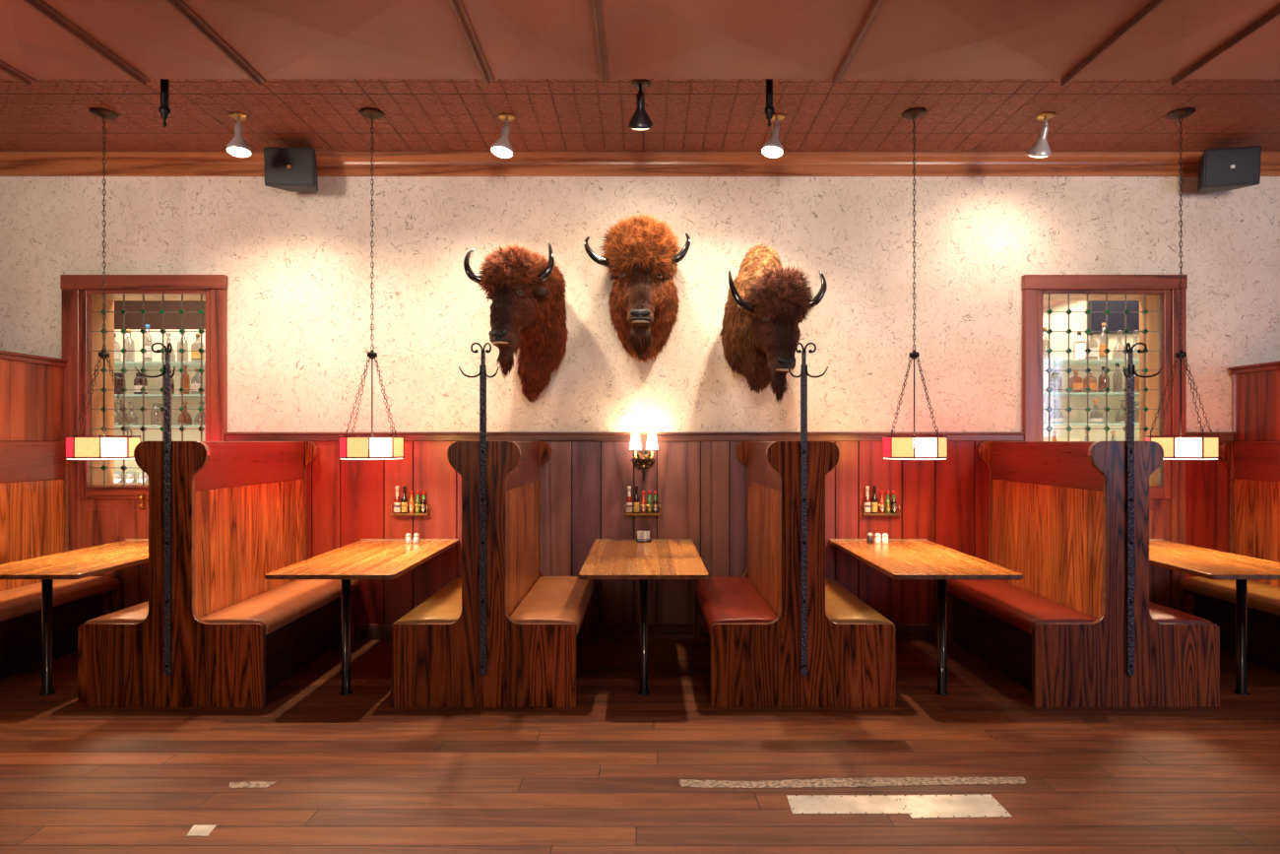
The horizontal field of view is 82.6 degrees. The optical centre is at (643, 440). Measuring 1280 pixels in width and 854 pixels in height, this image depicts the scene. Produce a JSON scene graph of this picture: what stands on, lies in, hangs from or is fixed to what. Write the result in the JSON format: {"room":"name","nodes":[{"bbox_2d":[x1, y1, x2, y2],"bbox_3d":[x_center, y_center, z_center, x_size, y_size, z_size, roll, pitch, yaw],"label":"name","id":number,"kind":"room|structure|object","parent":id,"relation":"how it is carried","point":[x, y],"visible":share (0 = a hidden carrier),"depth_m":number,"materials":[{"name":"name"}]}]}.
{"room":"restaurant","nodes":[
{"label":"restaurant","id":0,"kind":"room"},
{"bbox_2d":[114,329,205,483],"bbox_3d":[-4.400,0.260,6.460,3.600,2.480,0.080,0,0,0],"label":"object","id":1,"kind":"structure","parent":0,"point":[133,340],"depth_m":6.42,"materials":[{"name":"glass"}]},
{"bbox_2d":[114,361,205,367],"bbox_3d":[-4.100,-0.652,6.229,2.000,0.008,0.379,0,0,0],"label":"glass shelf","id":2,"kind":"object","parent":1,"relation":"attached to","point":[116,363],"visible":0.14,"depth_m":6.15,"materials":[{"name":"glass"}]},
{"bbox_2d":[114,332,121,359],"bbox_3d":[-4.478,-0.783,6.150,0.074,0.252,0.074,0,0,-1],"label":"bottle","id":3,"kind":"object","parent":2,"relation":"on","point":[117,354],"visible":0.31,"depth_m":6.15,"materials":[{"name":"clear glass"}]},
{"bbox_2d":[144,324,152,358],"bbox_3d":[-4.187,-0.818,6.150,0.068,0.322,0.068,0,0,0],"label":"bottle","id":4,"kind":"object","parent":2,"relation":"on","point":[149,354],"visible":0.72,"depth_m":6.13,"materials":[{"name":"clear glass"}]},
{"bbox_2d":[191,332,204,359],"bbox_3d":[-3.764,-0.783,6.150,0.074,0.252,0.074,0,0,-7],"label":"bottle","id":5,"kind":"object","parent":2,"relation":"on","point":[194,354],"visible":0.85,"depth_m":6.12,"materials":[{"name":"clear glass"}]},
{"bbox_2d":[114,393,205,397],"bbox_3d":[-4.100,-0.382,6.229,2.000,0.008,0.379,0,0,0],"label":"glass shelf","id":6,"kind":"object","parent":1,"relation":"attached to","point":[115,395],"visible":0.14,"depth_m":6.08,"materials":[{"name":"glass"}]},
{"bbox_2d":[114,372,126,393],"bbox_3d":[-4.433,-0.480,6.150,0.096,0.187,0.095,0,0,0],"label":"bottle","id":7,"kind":"object","parent":6,"relation":"on","point":[119,376],"visible":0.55,"depth_m":6.12,"materials":[{"name":"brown glass"}]},
{"bbox_2d":[133,372,147,393],"bbox_3d":[-4.246,-0.480,6.150,0.096,0.187,0.095,0,0,0],"label":"bottle","id":8,"kind":"object","parent":6,"relation":"on","point":[138,381],"visible":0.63,"depth_m":6.11,"materials":[{"name":"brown glass"}]},
{"bbox_2d":[180,365,190,393],"bbox_3d":[-3.872,-0.512,6.150,0.066,0.251,0.066,0,0,0],"label":"bottle","id":9,"kind":"object","parent":6,"relation":"on","point":[186,379],"visible":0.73,"depth_m":6.13,"materials":[{"name":"brown glass"}]},
{"bbox_2d":[191,368,200,391],"bbox_3d":[-3.772,-0.499,6.150,0.083,0.224,0.082,0,0,0],"label":"bottle","id":10,"kind":"object","parent":6,"relation":"on","point":[193,385],"visible":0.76,"depth_m":6.12,"materials":[{"name":"clear glass"}]},
{"bbox_2d":[114,425,205,427],"bbox_3d":[-4.100,-0.125,6.229,2.000,0.008,0.379,0,0,0],"label":"glass shelf","id":11,"kind":"object","parent":1,"relation":"attached to","point":[114,425],"visible":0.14,"depth_m":6.35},
{"bbox_2d":[178,400,191,425],"bbox_3d":[-3.872,-0.232,6.150,0.106,0.205,0.104,0,0,0],"label":"bottle","id":12,"kind":"object","parent":11,"relation":"on","point":[187,419],"visible":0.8,"depth_m":6.12,"materials":[{"name":"brown glass"}]},
{"bbox_2d":[114,300,205,329],"bbox_3d":[0.000,-0.330,7.150,14.000,3.660,0.100,0,0,0],"label":"wall","id":13,"kind":"structure","parent":0,"point":[133,320],"depth_m":7.10,"materials":[{"name":"paint"}]},
{"bbox_2d":[0,176,1279,624],"bbox_3d":[0.000,-0.330,5.649,14.000,3.660,0.282,0,0,0],"label":"wall","id":14,"kind":"structure","parent":0,"point":[297,269],"depth_m":5.53,"materials":[{"name":"paint"}]},
{"bbox_2d":[60,274,227,609],"bbox_3d":[-3.773,0.125,5.631,1.236,2.750,0.358,0,0,0],"label":"door","id":15,"kind":"structure","parent":14,"relation":"in","point":[101,511],"depth_m":5.50,"materials":[{"name":"brown wood"}]},
{"bbox_2d":[263,147,318,191],"bbox_3d":[-2.535,-1.956,5.351,0.354,0.268,0.330,0,0,-2],"label":"loudspeaker","id":16,"kind":"object","parent":14,"relation":"attached to","point":[292,169],"visible":1,"depth_m":5.20,"materials":[{"name":"plastic"}]},
{"bbox_2d":[390,504,430,514],"bbox_3d":[-1.752,0.517,5.474,0.271,0.077,0.067,0,0,0],"label":"rack","id":17,"kind":"object","parent":14,"relation":"attached to","point":[426,513],"visible":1,"depth_m":5.44,"materials":[{"name":"brown wood"}]},
{"bbox_2d":[393,486,400,512],"bbox_3d":[-1.852,0.445,5.474,0.047,0.205,0.047,0,0,0],"label":"sauce bottle","id":18,"kind":"object","parent":17,"relation":"on","point":[397,501],"visible":1,"depth_m":5.46,"materials":[{"name":"glass"}]},
{"bbox_2d":[401,485,407,512],"bbox_3d":[-1.798,0.444,5.474,0.043,0.208,0.043,0,0,0],"label":"sauce bottle","id":19,"kind":"object","parent":17,"relation":"on","point":[404,498],"visible":1,"depth_m":5.46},
{"bbox_2d":[408,490,414,512],"bbox_3d":[-1.744,0.463,5.473,0.037,0.170,0.038,0,0,0],"label":"sauce bottle","id":20,"kind":"object","parent":17,"relation":"on","point":[412,502],"visible":1,"depth_m":5.46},
{"bbox_2d":[415,490,420,512],"bbox_3d":[-1.699,0.462,5.473,0.037,0.172,0.038,0,0,0],"label":"sauce bottle","id":21,"kind":"object","parent":17,"relation":"on","point":[417,501],"visible":1,"depth_m":5.46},
{"bbox_2d":[421,490,426,512],"bbox_3d":[-1.654,0.463,5.473,0.037,0.170,0.038,0,0,0],"label":"sauce bottle","id":22,"kind":"object","parent":17,"relation":"on","point":[423,501],"visible":1,"depth_m":5.46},
{"bbox_2d":[463,240,568,403],"bbox_3d":[-0.795,-0.803,5.101,0.565,1.078,0.928,0,0,21],"label":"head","id":23,"kind":"object","parent":14,"relation":"attached to","point":[526,290],"visible":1,"depth_m":4.84},
{"bbox_2d":[223,432,1024,441],"bbox_3d":[-0.145,-0.032,5.506,6.030,0.069,0.047,0,0,0],"label":"trim","id":24,"kind":"structure","parent":14,"relation":"attached to","point":[228,436],"depth_m":5.50,"materials":[{"name":"brown wood"}]},
{"bbox_2d":[583,212,690,364],"bbox_3d":[-0.043,-1.062,5.108,0.717,1.076,0.837,0,0,0],"label":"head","id":25,"kind":"object","parent":14,"relation":"attached to","point":[640,253],"visible":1,"depth_m":4.84},
{"bbox_2d":[0,151,1279,176],"bbox_3d":[0.000,-2.083,5.489,14.000,0.155,0.083,0,0,0],"label":"trim","id":26,"kind":"structure","parent":14,"relation":"attached to","point":[12,163],"depth_m":5.49,"materials":[{"name":"brown wood"}]},
{"bbox_2d":[624,504,660,514],"bbox_3d":[-0.010,0.517,5.474,0.271,0.077,0.067,0,0,0],"label":"rack","id":27,"kind":"object","parent":14,"relation":"attached to","point":[624,504],"visible":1,"depth_m":5.44,"materials":[{"name":"brown wood"}]},
{"bbox_2d":[626,486,632,512],"bbox_3d":[-0.110,0.445,5.474,0.047,0.205,0.047,0,0,0],"label":"sauce bottle","id":28,"kind":"object","parent":27,"relation":"on","point":[628,499],"visible":1,"depth_m":5.46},
{"bbox_2d":[633,485,639,512],"bbox_3d":[-0.056,0.444,5.474,0.043,0.208,0.043,0,0,0],"label":"sauce bottle","id":29,"kind":"object","parent":27,"relation":"on","point":[636,498],"visible":1,"depth_m":5.46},
{"bbox_2d":[640,490,645,512],"bbox_3d":[-0.002,0.463,5.473,0.037,0.170,0.038,0,0,0],"label":"sauce bottle","id":30,"kind":"object","parent":27,"relation":"on","point":[643,501],"visible":1,"depth_m":5.46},
{"bbox_2d":[646,490,651,512],"bbox_3d":[0.043,0.462,5.473,0.037,0.172,0.038,0,0,0],"label":"sauce bottle","id":31,"kind":"object","parent":27,"relation":"on","point":[649,501],"visible":1,"depth_m":5.46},
{"bbox_2d":[652,490,657,512],"bbox_3d":[0.088,0.463,5.473,0.037,0.170,0.038,0,0,0],"label":"sauce bottle","id":32,"kind":"object","parent":27,"relation":"on","point":[655,502],"visible":1,"depth_m":5.46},
{"bbox_2d":[629,434,657,481],"bbox_3d":[0.000,0.128,5.443,0.216,0.356,0.131,0,0,0],"label":"wall sconce","id":33,"kind":"object","parent":14,"relation":"attached to","point":[643,459],"visible":1,"depth_m":5.42,"materials":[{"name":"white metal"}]},
{"bbox_2d":[359,623,936,639],"bbox_3d":[-0.145,1.442,5.512,6.030,0.115,0.036,0,0,0],"label":"baseboard","id":34,"kind":"structure","parent":14,"relation":"attached to","point":[659,630],"depth_m":5.49,"materials":[{"name":"brown wood"}]},
{"bbox_2d":[718,244,827,403],"bbox_3d":[0.797,-0.831,5.061,0.614,1.213,0.969,0,0,-17],"label":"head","id":35,"kind":"object","parent":14,"relation":"attached to","point":[766,302],"visible":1,"depth_m":4.81},
{"bbox_2d":[861,504,899,514],"bbox_3d":[1.780,0.517,5.474,0.271,0.077,0.067,0,0,0],"label":"rack","id":36,"kind":"object","parent":14,"relation":"attached to","point":[864,513],"visible":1,"depth_m":5.44,"materials":[{"name":"brown wood"}]},
{"bbox_2d":[864,486,870,512],"bbox_3d":[1.680,0.445,5.474,0.047,0.205,0.047,0,0,0],"label":"sauce bottle","id":37,"kind":"object","parent":36,"relation":"on","point":[866,498],"visible":1,"depth_m":5.46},
{"bbox_2d":[871,485,877,512],"bbox_3d":[1.734,0.444,5.474,0.043,0.208,0.043,0,0,0],"label":"sauce bottle","id":38,"kind":"object","parent":36,"relation":"on","point":[874,498],"visible":1,"depth_m":5.46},
{"bbox_2d":[879,490,884,512],"bbox_3d":[1.788,0.463,5.473,0.037,0.170,0.038,0,0,0],"label":"sauce bottle","id":39,"kind":"object","parent":36,"relation":"on","point":[881,501],"visible":1,"depth_m":5.46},
{"bbox_2d":[885,490,890,512],"bbox_3d":[1.833,0.462,5.473,0.037,0.172,0.038,0,0,0],"label":"sauce bottle","id":40,"kind":"object","parent":36,"relation":"on","point":[887,501],"visible":1,"depth_m":5.46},
{"bbox_2d":[891,490,895,512],"bbox_3d":[1.878,0.463,5.473,0.037,0.170,0.038,0,0,0],"label":"sauce bottle","id":41,"kind":"object","parent":36,"relation":"on","point":[893,501],"visible":1,"depth_m":5.46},
{"bbox_2d":[1022,274,1187,609],"bbox_3d":[3.478,0.125,5.645,1.225,2.750,0.330,0,0,0],"label":"door","id":42,"kind":"structure","parent":14,"relation":"in","point":[1159,311],"depth_m":5.50,"materials":[{"name":"brown wood"}]},
{"bbox_2d":[1186,432,1235,441],"bbox_3d":[5.543,-0.032,5.506,2.915,0.069,0.047,0,0,0],"label":"trim","id":43,"kind":"structure","parent":14,"relation":"attached to","point":[1223,436],"depth_m":5.49,"materials":[{"name":"brown wood"}]},
{"bbox_2d":[1198,145,1261,191],"bbox_3d":[4.231,-1.956,5.347,0.354,0.268,0.330,0,0,12],"label":"loudspeaker","id":44,"kind":"object","parent":14,"relation":"attached to","point":[1229,168],"visible":1,"depth_m":5.20,"materials":[{"name":"plastic"}]},
{"bbox_2d":[0,639,1279,853],"bbox_3d":[0.000,1.550,1.100,14.000,0.100,12.200,0,0,0],"label":"floor","id":45,"kind":"structure","parent":0,"point":[356,772],"depth_m":3.36,"materials":[{"name":"wood"}]},
{"bbox_2d":[0,350,122,679],"bbox_3d":[-4.452,0.445,4.800,1.062,2.110,1.420,0,0,0],"label":"booth","id":46,"kind":"object","parent":45,"relation":"on","point":[33,464],"visible":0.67,"depth_m":5.12,"materials":[{"name":"brown wood"}]},
{"bbox_2d":[0,576,120,621],"bbox_3d":[-4.125,1.058,4.793,0.409,0.103,1.321,0,0,0],"label":"seat cushion","id":47,"kind":"object","parent":46,"relation":"on","point":[19,600],"depth_m":4.97,"materials":[{"name":"brown leather"}]},
{"bbox_2d":[0,538,148,695],"bbox_3d":[-3.545,1.121,4.796,0.736,0.758,1.423,0,0,0],"label":"dining table","id":48,"kind":"object","parent":45,"relation":"on","point":[101,558],"visible":0.86,"depth_m":4.34,"materials":[{"name":"brown wood"}]},
{"bbox_2d":[186,824,216,835],"bbox_3d":[-1.705,1.499,2.804,0.100,0.002,0.078,0,0,0],"label":"metal plate","id":49,"kind":"object","parent":45,"relation":"on","point":[197,829],"visible":1,"depth_m":2.81,"materials":[{"name":"metal"}]},
{"bbox_2d":[77,441,359,706],"bbox_3d":[-2.662,0.750,4.793,1.062,1.500,1.395,0,0,0],"label":"booth","id":50,"kind":"object","parent":45,"relation":"on","point":[238,508],"visible":0.94,"depth_m":4.14,"materials":[{"name":"brown wood"}]},
{"bbox_2d":[84,600,148,623],"bbox_3d":[-2.989,1.058,4.793,0.409,0.103,1.321,0,0,0],"label":"seat cushion","id":51,"kind":"object","parent":50,"relation":"on","point":[136,613],"depth_m":4.19,"materials":[{"name":"brown leather"}]},
{"bbox_2d":[134,342,175,676],"bbox_3d":[-2.670,0.387,4.035,0.220,1.868,0.118,0,0,0],"label":"coat rack","id":52,"kind":"object","parent":50,"relation":"attached to","point":[166,372],"visible":1,"depth_m":4.08,"materials":[{"name":"grey metal"}]},
{"bbox_2d":[200,578,359,635],"bbox_3d":[-2.336,1.058,4.793,0.409,0.103,1.321,0,0,0],"label":"seat cushion","id":53,"kind":"object","parent":50,"relation":"on","point":[276,606],"depth_m":4.58,"materials":[{"name":"brown leather"}]},
{"bbox_2d":[229,780,277,788],"bbox_3d":[-1.714,1.499,3.175,0.207,0.002,0.066,0,0,0],"label":"worn patch","id":54,"kind":"object","parent":45,"relation":"on","point":[249,784],"visible":1,"depth_m":3.18,"materials":[{"name":"wood"}]},
{"bbox_2d":[264,538,458,695],"bbox_3d":[-1.768,1.121,4.796,0.736,0.758,1.423,0,0,0],"label":"dining table","id":55,"kind":"object","parent":45,"relation":"on","point":[365,558],"visible":0.97,"depth_m":4.40,"materials":[{"name":"brown wood"}]},
{"bbox_2d":[405,532,411,543],"bbox_3d":[-1.722,0.714,5.330,0.043,0.072,0.043,0,0,0],"label":"shaker","id":56,"kind":"object","parent":55,"relation":"on","point":[408,535],"visible":1,"depth_m":5.31,"materials":[{"name":"glass"}]},
{"bbox_2d":[390,441,594,706],"bbox_3d":[-0.901,0.750,4.793,1.062,1.500,1.395,0,0,0],"label":"booth","id":57,"kind":"object","parent":45,"relation":"on","point":[536,621],"visible":0.96,"depth_m":4.09,"materials":[{"name":"brown wood"}]},
{"bbox_2d":[390,576,461,628],"bbox_3d":[-1.228,1.058,4.793,0.409,0.103,1.321,0,0,0],"label":"seat cushion","id":58,"kind":"object","parent":57,"relation":"on","point":[444,606],"depth_m":4.39,"materials":[{"name":"leather"}]},
{"bbox_2d":[458,342,499,676],"bbox_3d":[-0.901,0.387,4.035,0.220,1.868,0.118,0,0,0],"label":"coat rack","id":59,"kind":"object","parent":57,"relation":"attached to","point":[482,374],"visible":1,"depth_m":4.08,"materials":[{"name":"grey metal"}]},
{"bbox_2d":[509,576,594,634],"bbox_3d":[-0.575,1.058,4.793,0.409,0.103,1.321,0,0,0],"label":"seat cushion","id":60,"kind":"object","parent":57,"relation":"on","point":[546,599],"depth_m":4.59,"materials":[{"name":"brown leather"}]},
{"bbox_2d":[578,538,708,695],"bbox_3d":[0.000,1.121,4.796,0.736,0.758,1.423,0,0,0],"label":"dining table","id":61,"kind":"object","parent":45,"relation":"on","point":[608,558],"visible":1,"depth_m":4.40,"materials":[{"name":"brown wood"}]},
{"bbox_2d":[693,441,895,706],"bbox_3d":[0.897,0.750,4.793,1.062,1.500,1.395,0,0,0],"label":"booth","id":62,"kind":"object","parent":45,"relation":"on","point":[750,621],"visible":0.98,"depth_m":4.09,"materials":[{"name":"brown wood"}]},
{"bbox_2d":[693,576,777,635],"bbox_3d":[0.571,1.058,4.793,0.409,0.103,1.321,0,0,0],"label":"seat cushion","id":63,"kind":"object","parent":62,"relation":"on","point":[721,599],"depth_m":4.59,"materials":[{"name":"leather"}]},
{"bbox_2d":[787,342,828,676],"bbox_3d":[0.897,0.387,4.035,0.220,1.868,0.118,0,0,0],"label":"coat rack","id":64,"kind":"object","parent":62,"relation":"attached to","point":[803,374],"visible":1,"depth_m":4.08,"materials":[{"name":"grey metal"}]},
{"bbox_2d":[825,576,895,628],"bbox_3d":[1.224,1.058,4.793,0.409,0.103,1.321,0,0,0],"label":"seat cushion","id":65,"kind":"object","parent":62,"relation":"on","point":[842,606],"depth_m":4.39,"materials":[{"name":"leather"}]},
{"bbox_2d":[786,794,908,813],"bbox_3d":[0.834,1.498,3.004,0.471,0.003,0.153,0,0,0],"label":"metal plate","id":66,"kind":"object","parent":45,"relation":"on","point":[799,803],"visible":1,"depth_m":3.00,"materials":[{"name":"metal"}]},
{"bbox_2d":[678,775,1025,788],"bbox_3d":[0.924,1.499,3.196,1.540,0.002,0.091,0,0,-1],"label":"strip","id":67,"kind":"object","parent":45,"relation":"on","point":[876,781],"visible":1,"depth_m":3.19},
{"bbox_2d":[829,538,1023,695],"bbox_3d":[1.772,1.121,4.796,0.736,0.758,1.423,0,0,0],"label":"dining table","id":68,"kind":"object","parent":45,"relation":"on","point":[899,558],"visible":0.98,"depth_m":4.40,"materials":[{"name":"brown wood"}]},
{"bbox_2d":[896,793,1012,818],"bbox_3d":[1.267,1.498,2.991,0.405,0.003,0.193,0,0,0],"label":"metal plate","id":69,"kind":"object","parent":45,"relation":"on","point":[918,805],"visible":1,"depth_m":2.99,"materials":[{"name":"metal"}]},
{"bbox_2d":[936,441,1219,706],"bbox_3d":[2.720,0.750,4.793,1.062,1.500,1.395,0,0,0],"label":"booth","id":70,"kind":"object","parent":45,"relation":"on","point":[1057,509],"visible":0.95,"depth_m":4.21,"materials":[{"name":"brown wood"}]},
{"bbox_2d":[936,578,1096,635],"bbox_3d":[2.393,1.058,4.793,0.409,0.103,1.321,0,0,0],"label":"seat cushion","id":71,"kind":"object","parent":70,"relation":"on","point":[1019,606],"depth_m":4.58,"materials":[{"name":"leather"}]},
{"bbox_2d":[1123,342,1163,676],"bbox_3d":[2.728,0.387,4.035,0.220,1.868,0.118,0,0,0],"label":"coat rack","id":72,"kind":"object","parent":70,"relation":"attached to","point":[1130,371],"visible":1,"depth_m":4.08,"materials":[{"name":"grey metal"}]},
{"bbox_2d":[1149,601,1213,623],"bbox_3d":[3.046,1.058,4.793,0.409,0.103,1.321,0,0,0],"label":"seat cushion","id":73,"kind":"object","parent":70,"relation":"on","point":[1160,613],"depth_m":4.19,"materials":[{"name":"leather"}]},
{"bbox_2d":[1149,538,1279,695],"bbox_3d":[3.552,1.121,4.796,0.736,0.758,1.423,0,0,0],"label":"dining table","id":74,"kind":"object","parent":45,"relation":"on","point":[1190,559],"visible":0.84,"depth_m":4.34,"materials":[{"name":"brown wood"}]},
{"bbox_2d":[1177,360,1279,671],"bbox_3d":[4.535,0.472,4.800,1.062,2.055,1.420,0,0,0],"label":"booth","id":75,"kind":"object","parent":45,"relation":"on","point":[1252,460],"visible":0.82,"depth_m":5.22,"materials":[{"name":"brown wood"}]},
{"bbox_2d":[1178,576,1279,615],"bbox_3d":[4.208,1.058,4.793,0.409,0.103,1.321,0,0,0],"label":"seat cushion","id":76,"kind":"object","parent":75,"relation":"on","point":[1263,595],"depth_m":5.06,"materials":[{"name":"leather"}]},
{"bbox_2d":[0,78,1279,151],"bbox_3d":[0.000,-2.210,0.395,14.000,0.100,10.790,0,0,0],"label":"ceiling","id":77,"kind":"structure","parent":0,"point":[48,114],"depth_m":4.82,"materials":[{"name":"wood"}]},
{"bbox_2d":[64,107,140,459],"bbox_3d":[-3.556,-1.020,4.800,0.376,2.280,0.376,0,0,-9],"label":"pendant lamp","id":78,"kind":"object","parent":77,"relation":"hanging from","point":[77,447],"visible":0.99,"depth_m":4.73,"materials":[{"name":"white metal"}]},
{"bbox_2d":[66,457,134,459],"bbox_3d":[-3.556,0.117,4.800,0.358,0.006,0.358,0,0,-9],"label":"diffuser","id":79,"kind":"object","parent":78,"relation":"attached to","point":[67,458],"depth_m":4.63,"materials":[{"name":"beige"}]},
{"bbox_2d":[158,78,170,127],"bbox_3d":[-2.775,-1.988,4.220,0.056,0.345,0.056,0,0,0],"label":"pipe","id":80,"kind":"object","parent":77,"relation":"hanging from","point":[163,109],"visible":0.88,"depth_m":4.20,"materials":[{"name":"metal"}]},
{"bbox_2d":[225,111,252,157],"bbox_3d":[-2.680,-2.027,4.824,0.152,0.266,0.151,0,0,0],"label":"spotlight","id":81,"kind":"object","parent":77,"relation":"attached to","point":[237,147],"visible":1,"depth_m":4.81,"materials":[{"name":"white metal"}]},
{"bbox_2d":[338,107,404,459],"bbox_3d":[-1.790,-1.020,4.800,0.376,2.280,0.376,0,0,7],"label":"pendant lamp","id":82,"kind":"object","parent":77,"relation":"hanging from","point":[352,447],"visible":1,"depth_m":4.72,"materials":[{"name":"beige"}]},
{"bbox_2d":[340,457,402,459],"bbox_3d":[-1.790,0.117,4.800,0.359,0.006,0.359,0,0,8],"label":"diffuser","id":83,"kind":"object","parent":82,"relation":"attached to","point":[341,458],"depth_m":4.63,"materials":[{"name":"beige"}]},
{"bbox_2d":[490,113,514,158],"bbox_3d":[-0.936,-2.027,4.838,0.159,0.266,0.159,0,0,0],"label":"spotlight","id":84,"kind":"object","parent":77,"relation":"attached to","point":[501,148],"visible":1,"depth_m":4.82,"materials":[{"name":"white metal"}]},
{"bbox_2d":[628,78,652,129],"bbox_3d":[-0.020,-2.027,4.450,0.152,0.266,0.215,0,0,0],"label":"spotlight","id":85,"kind":"object","parent":77,"relation":"attached to","point":[640,120],"visible":1,"depth_m":4.42,"materials":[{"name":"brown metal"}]},
{"bbox_2d":[764,78,773,127],"bbox_3d":[0.727,-1.988,4.220,0.056,0.345,0.056,0,0,0],"label":"pipe","id":86,"kind":"object","parent":77,"relation":"hanging from","point":[769,109],"visible":0.88,"depth_m":4.20,"materials":[{"name":"metal"}]},
{"bbox_2d":[761,113,785,158],"bbox_3d":[0.861,-2.027,4.838,0.165,0.266,0.159,0,0,0],"label":"spotlight","id":87,"kind":"object","parent":77,"relation":"attached to","point":[773,148],"visible":0.97,"depth_m":4.82,"materials":[{"name":"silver metal"}]},
{"bbox_2d":[882,107,947,459],"bbox_3d":[1.782,-1.020,4.800,0.376,2.280,0.376,0,0,43],"label":"pendant lamp","id":88,"kind":"object","parent":77,"relation":"hanging from","point":[904,447],"visible":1,"depth_m":4.71,"materials":[{"name":"beige"}]},
{"bbox_2d":[883,457,946,459],"bbox_3d":[1.782,0.117,4.800,0.358,0.006,0.358,0,0,43],"label":"diffuser","id":89,"kind":"object","parent":88,"relation":"attached to","point":[883,458],"depth_m":4.62,"materials":[{"name":"beige"}]},
{"bbox_2d":[1025,111,1055,157],"bbox_3d":[2.664,-2.026,4.885,0.152,0.267,0.205,0,0,0],"label":"spotlight","id":90,"kind":"object","parent":77,"relation":"attached to","point":[1040,148],"visible":1,"depth_m":4.85,"materials":[{"name":"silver metal"}]},
{"bbox_2d":[1144,107,1219,459],"bbox_3d":[3.538,-1.020,4.800,0.376,2.280,0.376,0,0,-21],"label":"pendant lamp","id":91,"kind":"object","parent":77,"relation":"hanging from","point":[1182,447],"visible":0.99,"depth_m":4.73,"materials":[{"name":"beige"}]},
{"bbox_2d":[1162,457,1217,459],"bbox_3d":[3.538,0.117,4.800,0.359,0.006,0.359,0,0,-21],"label":"diffuser","id":92,"kind":"object","parent":91,"relation":"attached to","point":[1163,458],"depth_m":4.64,"materials":[{"name":"beige"}]},
{"bbox_2d":[0,0,1279,86],"bbox_3d":[-0.215,-2.021,3.430,10.970,0.269,0.904,0,0,0],"label":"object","id":93,"kind":"structure","parent":0,"point":[140,40],"depth_m":3.46,"materials":[{"name":"paint"}]},
{"bbox_2d":[1043,300,1139,441],"bbox_3d":[4.300,0.000,6.460,3.800,3.000,0.080,0,0,0],"label":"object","id":94,"kind":"structure","parent":0,"point":[1077,321],"depth_m":6.42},
{"bbox_2d":[1043,300,1070,309],"bbox_3d":[3.590,-1.315,6.384,0.580,0.450,0.068,0,0,0],"label":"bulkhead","id":95,"kind":"object","parent":94,"relation":"attached to","point":[1046,302],"visible":0.07,"depth_m":6.35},
{"bbox_2d":[1043,359,1139,365],"bbox_3d":[3.650,-0.669,6.229,1.900,0.008,0.379,0,0,0],"label":"glass shelf","id":96,"kind":"object","parent":94,"relation":"attached to","point":[1046,361],"visible":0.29,"depth_m":6.15,"materials":[{"name":"glass"}]},
{"bbox_2d":[1084,331,1097,357],"bbox_3d":[3.774,-0.799,6.150,0.074,0.252,0.074,0,0,3],"label":"bottle","id":97,"kind":"object","parent":96,"relation":"on","point":[1091,353],"visible":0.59,"depth_m":6.11,"materials":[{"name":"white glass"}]},
{"bbox_2d":[1098,322,1108,356],"bbox_3d":[3.882,-0.835,6.150,0.068,0.322,0.068,0,0,0],"label":"bottle","id":98,"kind":"object","parent":96,"relation":"on","point":[1101,347],"visible":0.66,"depth_m":6.14,"materials":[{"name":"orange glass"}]},
{"bbox_2d":[1043,391,1139,395],"bbox_3d":[3.650,-0.399,6.229,1.900,0.008,0.379,0,0,0],"label":"glass shelf","id":99,"kind":"object","parent":94,"relation":"attached to","point":[1045,393],"visible":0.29,"depth_m":6.22,"materials":[{"name":"glass"}]},
{"bbox_2d":[1069,369,1083,391],"bbox_3d":[3.646,-0.502,6.150,0.074,0.197,0.074,0,0,3],"label":"bottle","id":100,"kind":"object","parent":99,"relation":"on","point":[1075,382],"visible":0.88,"depth_m":6.12,"materials":[{"name":"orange glass"}]},
{"bbox_2d":[1083,369,1096,391],"bbox_3d":[3.766,-0.502,6.150,0.074,0.197,0.074,0,0,-13],"label":"bottle","id":101,"kind":"object","parent":99,"relation":"on","point":[1092,379],"visible":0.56,"depth_m":6.12,"materials":[{"name":"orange glass"}]},
{"bbox_2d":[1097,366,1109,391],"bbox_3d":[3.882,-0.515,6.150,0.082,0.224,0.080,0,0,0],"label":"bottle","id":102,"kind":"object","parent":99,"relation":"on","point":[1102,378],"visible":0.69,"depth_m":6.13,"materials":[{"name":"brown glass"}]},
{"bbox_2d":[1134,370,1139,391],"bbox_3d":[4.123,-0.497,6.150,0.095,0.187,0.094,0,0,0],"label":"bottle","id":103,"kind":"object","parent":99,"relation":"on","point":[1136,378],"visible":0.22,"depth_m":6.11,"materials":[{"name":"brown glass"}]},
{"bbox_2d":[1043,423,1139,425],"bbox_3d":[3.650,-0.141,6.229,1.900,0.008,0.379,0,0,0],"label":"glass shelf","id":104,"kind":"object","parent":94,"relation":"attached to","point":[1044,423],"visible":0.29,"depth_m":6.34,"materials":[{"name":"glass"}]},
{"bbox_2d":[1088,398,1103,421],"bbox_3d":[3.816,-0.248,6.150,0.109,0.205,0.107,0,0,0],"label":"bottle","id":105,"kind":"object","parent":104,"relation":"on","point":[1095,401],"visible":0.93,"depth_m":6.12,"materials":[{"name":"clear glass"}]},
{"bbox_2d":[1088,300,1139,333],"bbox_3d":[4.175,-1.129,6.396,0.530,0.380,0.039,0,0,0],"label":"television","id":106,"kind":"object","parent":94,"relation":"attached to","point":[1116,320],"visible":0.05,"depth_m":6.38,"materials":[{"name":"plastic"}]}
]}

